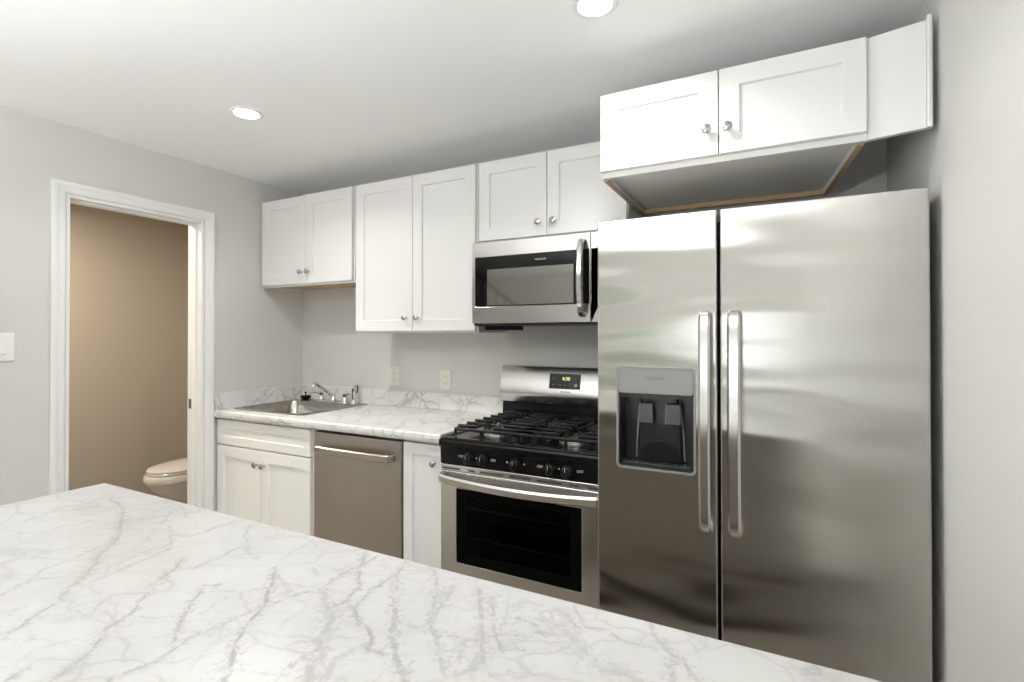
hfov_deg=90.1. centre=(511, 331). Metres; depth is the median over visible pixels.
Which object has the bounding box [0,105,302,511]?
wall
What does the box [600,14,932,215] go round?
upper cabinet
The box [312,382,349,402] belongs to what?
faucet
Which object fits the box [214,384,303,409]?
backsplash
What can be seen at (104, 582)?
countertop
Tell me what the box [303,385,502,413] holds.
backsplash
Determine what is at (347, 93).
ceiling
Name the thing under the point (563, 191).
upper cabinet
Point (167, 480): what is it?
toilet
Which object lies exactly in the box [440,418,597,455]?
cooktop
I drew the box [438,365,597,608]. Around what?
gas range
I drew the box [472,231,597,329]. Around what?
microwave
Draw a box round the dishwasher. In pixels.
[314,430,405,558]
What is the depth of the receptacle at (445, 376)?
2.93 m
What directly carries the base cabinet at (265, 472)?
on the floor
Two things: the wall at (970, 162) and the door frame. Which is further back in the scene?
the door frame
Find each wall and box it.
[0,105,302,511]
[69,203,187,496]
[303,138,886,396]
[887,0,1023,681]
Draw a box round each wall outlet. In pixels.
[390,366,399,384]
[440,370,450,389]
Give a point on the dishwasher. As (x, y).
(359, 479)
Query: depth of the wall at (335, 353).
2.95 m
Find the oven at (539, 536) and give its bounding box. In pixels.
[438,469,597,608]
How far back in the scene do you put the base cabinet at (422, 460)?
2.28 m
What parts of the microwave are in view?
door glass, handle, control panel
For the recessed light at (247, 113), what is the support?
in the ceiling
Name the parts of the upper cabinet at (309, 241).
door, panel, door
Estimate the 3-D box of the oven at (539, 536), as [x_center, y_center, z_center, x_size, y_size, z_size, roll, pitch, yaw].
[0.125,0.869,2.226,0.728,0.557,0.595,0,0,27]
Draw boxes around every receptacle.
[393,370,396,381]
[443,374,447,385]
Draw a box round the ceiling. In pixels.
[0,0,924,194]
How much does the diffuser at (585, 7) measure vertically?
0.003 m
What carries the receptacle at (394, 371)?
attached to the wall outlet at (394, 371)
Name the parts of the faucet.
handle, spout, handle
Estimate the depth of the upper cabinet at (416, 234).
2.64 m
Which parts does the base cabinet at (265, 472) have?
door, drawer, door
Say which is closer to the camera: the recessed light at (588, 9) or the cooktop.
the recessed light at (588, 9)
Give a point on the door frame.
(201, 234)
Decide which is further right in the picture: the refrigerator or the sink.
the refrigerator
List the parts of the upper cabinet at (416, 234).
door, door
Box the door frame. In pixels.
[49,178,214,510]
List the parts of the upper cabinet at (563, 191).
door, knob, knob, door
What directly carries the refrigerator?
on the floor
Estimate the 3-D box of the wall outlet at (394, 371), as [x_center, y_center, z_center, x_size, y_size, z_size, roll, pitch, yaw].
[-0.711,0.269,3.107,0.074,0.114,0.009,0,0,27]
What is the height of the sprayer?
0.116 m
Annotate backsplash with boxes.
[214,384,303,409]
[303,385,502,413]
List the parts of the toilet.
seat, lid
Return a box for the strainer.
[300,391,310,399]
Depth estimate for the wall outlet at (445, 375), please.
2.93 m
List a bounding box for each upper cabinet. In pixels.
[262,187,355,291]
[356,164,506,332]
[479,142,644,242]
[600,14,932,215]
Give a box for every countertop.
[0,483,881,681]
[214,384,502,443]
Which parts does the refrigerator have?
dispenser panel, freezer door, splash plate, handle, handle, door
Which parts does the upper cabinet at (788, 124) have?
door, knob, knob, panel, door, filler panel, scribe moulding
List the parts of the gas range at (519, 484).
knob, knob, burner, knob, control panel, vent trim, knob, backsplash panel, knob, burner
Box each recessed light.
[229,106,262,119]
[572,0,617,18]
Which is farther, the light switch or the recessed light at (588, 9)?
the light switch
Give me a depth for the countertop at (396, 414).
2.83 m
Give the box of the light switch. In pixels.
[0,333,14,360]
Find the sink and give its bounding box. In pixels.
[234,399,367,415]
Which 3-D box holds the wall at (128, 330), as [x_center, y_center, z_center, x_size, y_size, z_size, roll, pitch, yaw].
[-3.285,0.220,3.494,0.100,2.308,2.300,0,0,27]
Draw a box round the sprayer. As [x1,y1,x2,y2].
[350,385,358,403]
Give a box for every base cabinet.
[217,418,318,535]
[404,440,440,568]
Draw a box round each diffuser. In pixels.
[234,109,258,118]
[578,0,611,15]
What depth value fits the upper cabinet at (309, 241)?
3.01 m
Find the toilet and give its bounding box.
[143,458,186,503]
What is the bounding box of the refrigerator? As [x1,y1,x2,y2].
[598,187,932,681]
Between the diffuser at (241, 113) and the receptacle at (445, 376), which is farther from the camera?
the receptacle at (445, 376)

